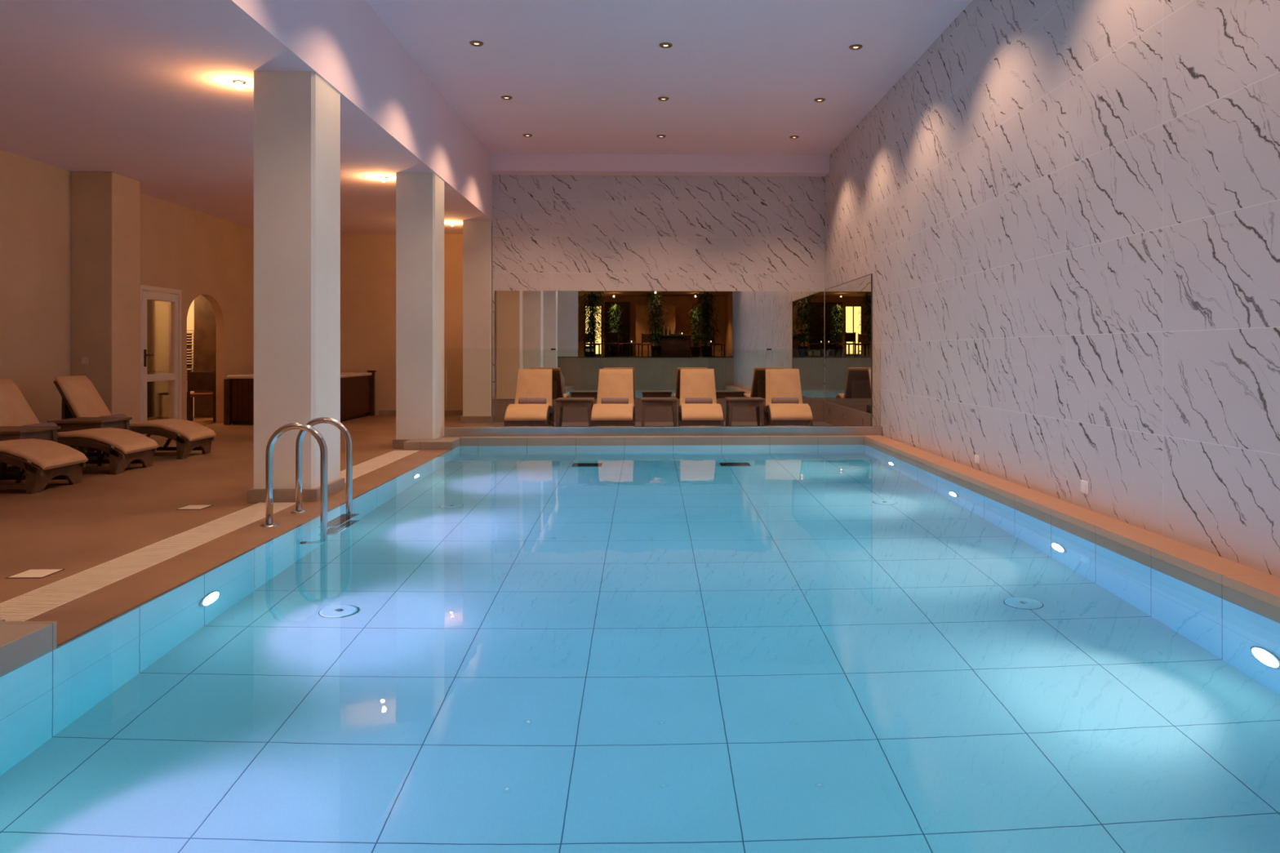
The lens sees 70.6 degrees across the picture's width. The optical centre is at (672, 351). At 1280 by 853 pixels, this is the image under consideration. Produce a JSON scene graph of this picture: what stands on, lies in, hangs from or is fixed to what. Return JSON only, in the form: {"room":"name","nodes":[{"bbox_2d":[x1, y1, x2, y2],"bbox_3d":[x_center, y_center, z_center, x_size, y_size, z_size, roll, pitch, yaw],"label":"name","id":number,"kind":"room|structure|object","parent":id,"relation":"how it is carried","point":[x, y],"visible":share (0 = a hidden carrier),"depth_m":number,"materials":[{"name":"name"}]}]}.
{"room":"indoor swimming pool","nodes":[
{"label":"indoor swimming pool","id":0,"kind":"room"},
{"bbox_2d":[71,171,140,422],"bbox_3d":[-7.018,-0.506,11.195,0.490,3.342,0.610,0,0,-2],"label":"column","id":1,"kind":"structure","parent":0,"point":[105,206],"depth_m":10.90,"materials":[{"name":"beige paint"}]},
{"bbox_2d":[81,357,88,364],"bbox_3d":[-7.084,0.103,10.882,0.080,0.080,0.013,0,0,-2],"label":"light switch","id":2,"kind":"object","parent":1,"relation":"attached to","point":[84,360],"visible":1,"depth_m":10.88,"materials":[{"name":"plastic"}]},
{"bbox_2d":[0,149,253,423],"bbox_3d":[-7.241,-0.506,8.053,0.130,3.342,17.100,0,0,-2],"label":"wall","id":3,"kind":"structure","parent":0,"point":[193,252],"depth_m":10.73,"materials":[{"name":"beige paint"}]},
{"bbox_2d":[140,284,181,435],"bbox_3d":[-7.324,0.122,12.897,0.151,2.085,1.090,0,0,-2],"label":"door","id":4,"kind":"structure","parent":3,"relation":"in","point":[160,307],"depth_m":12.94,"materials":[{"name":"white wood"}]},
{"bbox_2d":[186,299,194,416],"bbox_3d":[-8.947,-0.291,16.358,2.820,2.912,0.200,0,0,-2],"label":"wall","id":5,"kind":"structure","parent":0,"point":[190,317],"depth_m":16.27,"materials":[{"name":"paint"}]},
{"bbox_2d":[186,328,193,371],"bbox_3d":[-8.812,0.093,16.197,0.432,1.020,0.041,0,0,-2],"label":"towel radiator","id":6,"kind":"object","parent":5,"relation":"attached to","point":[189,335],"visible":0.24,"depth_m":16.20,"materials":[{"name":"white metal"}]},
{"bbox_2d":[194,294,216,417],"bbox_3d":[-8.000,-0.291,16.135,0.940,2.912,0.300,0,0,-2],"label":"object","id":7,"kind":"structure","parent":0,"point":[205,323],"depth_m":15.98,"materials":[{"name":"beige paint"}]},
{"bbox_2d":[0,0,478,234],"bbox_3d":[-5.202,-2.252,8.209,4.355,0.150,17.300,0,0,-2],"label":"ceiling","id":8,"kind":"structure","parent":0,"point":[144,91],"depth_m":8.01,"materials":[{"name":"white paint"}]},
{"bbox_2d":[232,80,245,89],"bbox_3d":[-3.493,-2.146,7.276,0.100,0.061,0.100,0,0,-2],"label":"ceiling spotlight","id":9,"kind":"object","parent":8,"relation":"attached to","point":[239,84],"visible":1,"depth_m":7.25,"materials":[{"name":"glass"}]},
{"bbox_2d":[379,176,387,182],"bbox_3d":[-3.603,-2.146,11.255,0.100,0.061,0.100,0,0,-2],"label":"ceiling spotlight","id":10,"kind":"object","parent":8,"relation":"attached to","point":[383,178],"visible":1,"depth_m":11.23,"materials":[{"name":"white"}]},
{"bbox_2d":[340,233,462,415],"bbox_3d":[-5.329,-0.506,16.759,4.575,3.342,0.200,0,0,-2],"label":"wall","id":11,"kind":"structure","parent":0,"point":[367,261],"depth_m":16.66,"materials":[{"name":"beige paint"}]},
{"bbox_2d":[378,410,462,415],"bbox_3d":[-4.326,1.121,16.679,2.175,0.087,0.015,0,0,-2],"label":"baseboard","id":12,"kind":"structure","parent":11,"relation":"attached to","point":[380,412],"depth_m":16.65,"materials":[{"name":"brown tile"}]},
{"bbox_2d":[0,414,832,603],"bbox_3d":[-3.745,1.309,8.249,13.170,0.288,17.300,0,0,-2],"label":"floor","id":13,"kind":"structure","parent":0,"point":[105,517],"depth_m":7.03,"materials":[{"name":"stone"}]},
{"bbox_2d":[0,621,57,675],"bbox_3d":[-2.804,1.118,1.748,0.890,0.130,3.550,0,0,-2],"label":"trim","id":14,"kind":"structure","parent":13,"relation":"on","point":[20,642],"depth_m":3.39,"materials":[{"name":"stone"}]},
{"bbox_2d":[0,426,60,483],"bbox_3d":[-6.072,0.934,8.285,0.550,0.462,0.550,0,0,-2],"label":"side table","id":15,"kind":"object","parent":13,"relation":"on","point":[6,433],"visible":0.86,"depth_m":8.27,"materials":[{"name":"brown plastic"}]},
{"bbox_2d":[4,568,65,578],"bbox_3d":[-3.342,1.163,4.739,0.188,0.004,0.188,0,0,-2],"label":"lid","id":16,"kind":"object","parent":13,"relation":"on","point":[31,573],"visible":1,"depth_m":4.73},
{"bbox_2d":[0,438,88,493],"bbox_3d":[-5.928,0.716,7.709,1.505,0.898,0.640,0,0,-2],"label":"sun lounger","id":17,"kind":"object","parent":13,"relation":"on","point":[42,461],"visible":1,"depth_m":7.60,"materials":[{"name":"beige fabric"}]},
{"bbox_2d":[0,438,88,470],"bbox_3d":[-5.919,0.621,7.709,1.485,0.708,0.590,0,0,-2],"label":"cushion","id":18,"kind":"object","parent":17,"relation":"on","point":[31,454],"depth_m":7.61,"materials":[{"name":"beige fabric"}]},
{"bbox_2d":[0,378,159,475],"bbox_3d":[-5.961,0.716,8.868,1.505,0.898,0.640,0,0,-2],"label":"sun lounger","id":19,"kind":"object","parent":13,"relation":"on","point":[124,446],"visible":0.73,"depth_m":8.79,"materials":[{"name":"beige fabric"}]},
{"bbox_2d":[22,422,57,426],"bbox_3d":[-6.223,0.755,8.861,0.121,0.102,0.419,0,0,-2],"label":"rolled towel","id":20,"kind":"object","parent":19,"relation":"on","point":[51,424],"visible":0.2,"depth_m":8.91,"materials":[{"name":"fabric"}]},
{"bbox_2d":[47,417,132,466],"bbox_3d":[-6.105,0.934,9.475,0.550,0.462,0.550,0,0,-2],"label":"side table","id":21,"kind":"object","parent":13,"relation":"on","point":[79,423],"visible":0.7,"depth_m":9.24,"materials":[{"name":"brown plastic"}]},
{"bbox_2d":[53,375,216,459],"bbox_3d":[-5.994,0.716,10.088,1.505,0.898,0.640,0,0,-2],"label":"sun lounger","id":22,"kind":"object","parent":13,"relation":"on","point":[80,397],"visible":0.67,"depth_m":9.93,"materials":[{"name":"beige fabric"}]},
{"bbox_2d":[99,413,127,417],"bbox_3d":[-6.257,0.755,10.081,0.121,0.102,0.419,0,0,-2],"label":"rolled towel","id":23,"kind":"object","parent":22,"relation":"on","point":[118,415],"visible":0.2,"depth_m":10.11,"materials":[{"name":"fabric"}]},
{"bbox_2d":[0,502,295,622],"bbox_3d":[-2.978,1.161,5.285,0.300,0.008,3.330,0,0,-2],"label":"drain grate","id":24,"kind":"object","parent":13,"relation":"on","point":[28,606],"visible":0.93,"depth_m":4.85,"materials":[{"name":"beige plastic"}]},
{"bbox_2d":[177,505,212,509],"bbox_3d":[-3.579,1.163,6.763,0.188,0.004,0.188,0,0,-2],"label":"lid","id":25,"kind":"object","parent":13,"relation":"on","point":[188,507],"visible":1,"depth_m":6.75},
{"bbox_2d":[186,370,216,422],"bbox_3d":[-7.871,0.735,15.135,0.440,0.860,0.445,0,0,-22],"label":"chair","id":26,"kind":"object","parent":13,"relation":"on","point":[196,380],"visible":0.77,"depth_m":14.94,"materials":[{"name":"brown wood"}]},
{"bbox_2d":[247,71,344,502],"bbox_3d":[-3.020,-0.506,7.282,0.535,3.342,0.635,0,0,-2],"label":"pillar","id":27,"kind":"structure","parent":13,"relation":"on","point":[297,113],"depth_m":7.00,"materials":[{"name":"paint"}]},
{"bbox_2d":[195,0,492,220],"bbox_3d":[-2.891,-2.697,7.403,0.220,1.040,15.560,0,0,-2],"label":"ceiling beam","id":28,"kind":"structure","parent":27,"relation":"on","point":[384,91],"depth_m":8.53,"materials":[{"name":"white paint"}]},
{"bbox_2d":[223,370,376,425],"bbox_3d":[-6.322,0.752,15.521,1.790,0.825,2.170,0,0,-2],"label":"hot tub","id":29,"kind":"object","parent":13,"relation":"on","point":[357,388],"visible":0.44,"depth_m":14.94,"materials":[{"name":"brown wood"}]},
{"bbox_2d":[340,449,420,483],"bbox_3d":[-3.084,1.161,9.128,0.300,0.008,3.020,0,0,-2],"label":"drain grate","id":30,"kind":"object","parent":13,"relation":"on","point":[364,468],"visible":0.62,"depth_m":9.39,"materials":[{"name":"beige plastic"}]},
{"bbox_2d":[392,172,444,448],"bbox_3d":[-3.129,-0.506,11.205,0.535,3.342,0.565,0,0,-2],"label":"pillar","id":31,"kind":"structure","parent":13,"relation":"on","point":[420,196],"depth_m":10.96,"materials":[{"name":"paint"}]},
{"bbox_2d":[403,437,459,450],"bbox_3d":[-2.900,1.123,10.959,0.570,0.120,0.590,0,0,-2],"label":"trim","id":32,"kind":"structure","parent":13,"relation":"on","point":[443,443],"depth_m":10.67,"materials":[{"name":"stone"}]},
{"bbox_2d":[460,220,493,422],"bbox_3d":[-3.239,-0.506,15.164,0.535,3.342,0.565,0,0,-2],"label":"pillar","id":33,"kind":"structure","parent":13,"relation":"on","point":[477,234],"depth_m":14.91,"materials":[{"name":"paint"}]},
{"bbox_2d":[504,368,554,426],"bbox_3d":[-2.131,0.716,13.549,0.640,0.898,1.504,0,0,-3],"label":"sun lounger","id":34,"kind":"object","parent":13,"relation":"on","point":[531,383],"visible":0.88,"depth_m":13.97,"materials":[{"name":"beige fabric"}]},
{"bbox_2d":[518,398,546,404],"bbox_3d":[-2.146,0.755,13.810,0.419,0.102,0.121,0,0,-3],"label":"rolled towel","id":35,"kind":"object","parent":34,"relation":"on","point":[521,401],"visible":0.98,"depth_m":13.76,"materials":[{"name":"fabric"}]},
{"bbox_2d":[555,397,594,426],"bbox_3d":[-1.480,0.934,13.684,0.550,0.462,0.550,0,0,-2],"label":"side table","id":36,"kind":"object","parent":13,"relation":"on","point":[562,402],"visible":0.91,"depth_m":13.44,"materials":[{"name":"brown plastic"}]},
{"bbox_2d":[591,368,635,426],"bbox_3d":[-0.881,0.716,13.584,0.640,0.898,1.504,0,0,-1],"label":"sun lounger","id":37,"kind":"object","parent":13,"relation":"on","point":[612,383],"visible":0.97,"depth_m":14.02,"materials":[{"name":"beige fabric"}]},
{"bbox_2d":[600,397,628,404],"bbox_3d":[-0.887,0.755,13.846,0.419,0.102,0.121,0,0,-1],"label":"rolled towel","id":38,"kind":"object","parent":37,"relation":"on","point":[605,400],"visible":0.96,"depth_m":13.79,"materials":[{"name":"fabric"}]},
{"bbox_2d":[640,397,677,426],"bbox_3d":[-0.205,0.934,13.720,0.550,0.462,0.550,0,0,-2],"label":"side table","id":39,"kind":"object","parent":13,"relation":"on","point":[646,402],"visible":0.91,"depth_m":13.47,"materials":[{"name":"brown plastic"}]},
{"bbox_2d":[444,348,882,437],"bbox_3d":[-0.102,0.560,11.402,5.508,1.209,0.110,0,0,-2],"label":"glass balustrade","id":40,"kind":"object","parent":13,"relation":"on","point":[476,431],"visible":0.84,"depth_m":11.35,"materials":[{"name":"clear glass"}]},
{"bbox_2d":[678,368,724,426],"bbox_3d":[0.408,0.716,13.619,0.640,0.898,1.505,0,0,-2],"label":"sun lounger","id":41,"kind":"object","parent":13,"relation":"on","point":[694,383],"visible":0.97,"depth_m":14.05,"materials":[{"name":"beige fabric"}]},
{"bbox_2d":[684,397,712,404],"bbox_3d":[0.401,0.755,13.881,0.419,0.102,0.121,0,0,-2],"label":"rolled towel","id":42,"kind":"object","parent":41,"relation":"on","point":[688,400],"visible":0.94,"depth_m":13.83,"materials":[{"name":"fabric"}]},
{"bbox_2d":[724,397,764,426],"bbox_3d":[1.094,0.934,13.756,0.550,0.462,0.550,0,0,-2],"label":"side table","id":43,"kind":"object","parent":13,"relation":"on","point":[757,402],"visible":0.88,"depth_m":13.51,"materials":[{"name":"brown plastic"}]},
{"bbox_2d":[763,368,813,426],"bbox_3d":[1.725,0.716,13.655,0.640,0.898,1.505,0,0,1],"label":"sun lounger","id":44,"kind":"object","parent":13,"relation":"on","point":[780,383],"visible":0.92,"depth_m":14.06,"materials":[{"name":"beige fabric"}]},
{"bbox_2d":[771,397,799,403],"bbox_3d":[1.732,0.755,13.917,0.419,0.102,0.121,0,0,1],"label":"rolled towel","id":45,"kind":"object","parent":44,"relation":"on","point":[774,400],"visible":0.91,"depth_m":13.87,"materials":[{"name":"fabric"}]},
{"bbox_2d":[492,174,825,399],"bbox_3d":[-0.222,-1.017,15.160,5.545,4.400,0.200,0,0,-2],"label":"wall","id":46,"kind":"structure","parent":0,"point":[550,233],"depth_m":15.06,"materials":[{"name":"stone"}]},
{"bbox_2d":[492,398,824,422],"bbox_3d":[-0.225,0.972,15.047,5.533,0.386,0.025,0,0,-2],"label":"trim","id":47,"kind":"structure","parent":46,"relation":"attached to","point":[653,414],"depth_m":15.03,"materials":[{"name":"brown tile"}]},
{"bbox_2d":[494,290,824,399],"bbox_3d":[-0.204,-0.117,15.040,5.485,1.792,0.010,0,0,-2],"label":"wall mirror","id":48,"kind":"object","parent":46,"relation":"attached to","point":[656,335],"visible":0.74,"depth_m":15.04,"materials":[{"name":"brown mirror glass"}]},
{"bbox_2d":[366,0,972,155],"bbox_3d":[-0.035,-3.292,7.482,5.995,0.150,15.560,0,0,-2],"label":"ceiling","id":49,"kind":"structure","parent":0,"point":[584,77],"depth_m":10.09,"materials":[{"name":"white paint"}]},
{"bbox_2d":[469,40,483,46],"bbox_3d":[-2.041,-3.208,9.397,0.140,0.017,0.140,0,0,-2],"label":"recessed light","id":50,"kind":"object","parent":49,"relation":"in","point":[476,43],"visible":1,"depth_m":9.38,"materials":[{"name":"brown metal"}]},
{"bbox_2d":[501,95,511,99],"bbox_3d":[-2.096,-3.208,11.396,0.140,0.017,0.140,0,0,-2],"label":"recessed light","id":51,"kind":"object","parent":49,"relation":"in","point":[504,97],"visible":1,"depth_m":11.36,"materials":[{"name":"black"}]},
{"bbox_2d":[522,133,532,137],"bbox_3d":[-2.152,-3.208,13.386,0.140,0.017,0.140,0,0,-2],"label":"recessed light","id":52,"kind":"object","parent":49,"relation":"in","point":[523,135],"visible":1,"depth_m":13.37,"materials":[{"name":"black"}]},
{"bbox_2d":[488,153,829,177],"bbox_3d":[-0.215,-3.077,14.880,5.545,0.280,0.360,0,0,-2],"label":"beam","id":53,"kind":"structure","parent":49,"relation":"attached to","point":[522,164],"depth_m":14.72,"materials":[{"name":"white paint"}]},
{"bbox_2d":[656,134,666,137],"bbox_3d":[-0.172,-3.208,13.440,0.140,0.017,0.140,0,0,-2],"label":"recessed light","id":54,"kind":"object","parent":49,"relation":"in","point":[658,135],"visible":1,"depth_m":13.42,"materials":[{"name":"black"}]},
{"bbox_2d":[657,97,668,101],"bbox_3d":[-0.117,-3.208,11.451,0.140,0.017,0.140,0,0,-2],"label":"recessed light","id":55,"kind":"object","parent":49,"relation":"in","point":[662,99],"visible":1,"depth_m":11.43,"materials":[{"name":"black"}]},
{"bbox_2d":[658,42,672,48],"bbox_3d":[-0.072,-3.208,9.452,0.140,0.017,0.140,0,0,-2],"label":"recessed light","id":56,"kind":"object","parent":49,"relation":"in","point":[664,45],"visible":1,"depth_m":9.43,"materials":[{"name":"black"}]},
{"bbox_2d":[789,135,799,138],"bbox_3d":[1.817,-3.208,13.495,0.140,0.017,0.140,0,0,-2],"label":"recessed light","id":57,"kind":"object","parent":49,"relation":"in","point":[792,136],"visible":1,"depth_m":13.47,"materials":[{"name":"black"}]},
{"bbox_2d":[813,97,825,102],"bbox_3d":[1.872,-3.208,11.506,0.140,0.017,0.140,0,0,-2],"label":"recessed light","id":58,"kind":"object","parent":49,"relation":"in","point":[818,100],"visible":1,"depth_m":11.47,"materials":[{"name":"black"}]},
{"bbox_2d":[848,44,862,49],"bbox_3d":[1.927,-3.208,9.507,0.140,0.017,0.140,0,0,-2],"label":"recessed light","id":59,"kind":"object","parent":49,"relation":"in","point":[855,46],"visible":1,"depth_m":9.48,"materials":[{"name":"black"}]},
{"bbox_2d":[825,0,1279,577],"bbox_3d":[2.860,-1.017,7.612,0.200,4.400,15.460,0,0,-2],"label":"wall","id":60,"kind":"structure","parent":0,"point":[1063,216],"depth_m":6.06,"materials":[{"name":"stone"}]},
{"bbox_2d":[823,400,872,425],"bbox_3d":[2.584,0.994,13.529,0.025,0.342,3.165,0,0,-2],"label":"trim","id":61,"kind":"structure","parent":60,"relation":"attached to","point":[851,416],"depth_m":13.52,"materials":[{"name":"brown tile"}]},
{"bbox_2d":[824,273,871,413],"bbox_3d":[2.588,-0.108,13.516,0.014,1.856,3.152,0,0,-2],"label":"wall mirror","id":62,"kind":"object","parent":60,"relation":"attached to","point":[847,305],"visible":1,"depth_m":13.26,"materials":[{"name":"brown mirror"}]},
{"bbox_2d":[974,454,979,464],"bbox_3d":[2.740,0.966,8.129,0.012,0.075,0.105,0,0,-2],"label":"wall socket","id":63,"kind":"object","parent":60,"relation":"attached to","point":[976,457],"visible":1,"depth_m":8.12,"materials":[{"name":"white plastic"}]},
{"bbox_2d":[1080,480,1088,494],"bbox_3d":[2.795,0.918,6.130,0.012,0.085,0.105,0,0,-2],"label":"wall socket","id":64,"kind":"object","parent":60,"relation":"attached to","point":[1084,485],"visible":1,"depth_m":6.12,"materials":[{"name":"white plastic"}]},
{"bbox_3d":[-2.644,1.654,5.539,0.360,0.943,11.120,0,0,-2],"label":"wall","id":65,"kind":"structure","parent":0,"visible":0},
{"bbox_2d":[26,449,449,644],"bbox_3d":[-2.688,1.169,7.098,0.360,0.027,7.140,0,0,-2],"label":"pool edge","id":66,"kind":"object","parent":65,"relation":"on","point":[73,618],"depth_m":4.91,"materials":[{"name":"stone"}]},
{"bbox_2d":[259,417,352,527],"bbox_3d":[-2.504,1.105,6.278,0.498,1.269,0.626,0,0,-2],"label":"pool ladder","id":67,"kind":"object","parent":65,"relation":"attached to","point":[308,427],"visible":0.57,"depth_m":6.02,"materials":[{"name":"metal"}]},
{"bbox_3d":[-0.113,1.654,11.311,5.740,0.943,0.280,0,0,-2],"label":"wall","id":68,"kind":"structure","parent":0,"visible":0},
{"bbox_2d":[459,435,864,445],"bbox_3d":[-0.117,1.118,11.251,5.010,0.130,0.160,0,0,-2],"label":"pool edge","id":69,"kind":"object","parent":68,"relation":"on","point":[824,439],"depth_m":11.17,"materials":[{"name":"stone"}]},
{"bbox_3d":[2.729,1.654,5.688,0.370,0.943,11.120,0,0,-2],"label":"wall","id":70,"kind":"structure","parent":0,"visible":0},
{"bbox_2d":[862,435,1279,622],"bbox_3d":[2.675,1.116,5.766,0.272,0.134,11.280,0,0,-2],"label":"pool edge","id":71,"kind":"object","parent":70,"relation":"on","point":[1258,591],"depth_m":5.25,"materials":[{"name":"stone"}]},
{"bbox_3d":[0.040,2.226,5.613,5.610,0.200,11.720,0,0,-2],"label":"floor","id":72,"kind":"structure","parent":0,"visible":0},
{"bbox_2d":[0,444,1279,852],"bbox_3d":[0.040,1.645,5.613,5.030,0.983,11.140,0,0,-2],"label":"pool water","id":73,"kind":"object","parent":72,"relation":"in","point":[620,648],"visible":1,"depth_m":3.09,"materials":[{"name":"blue liquid"}]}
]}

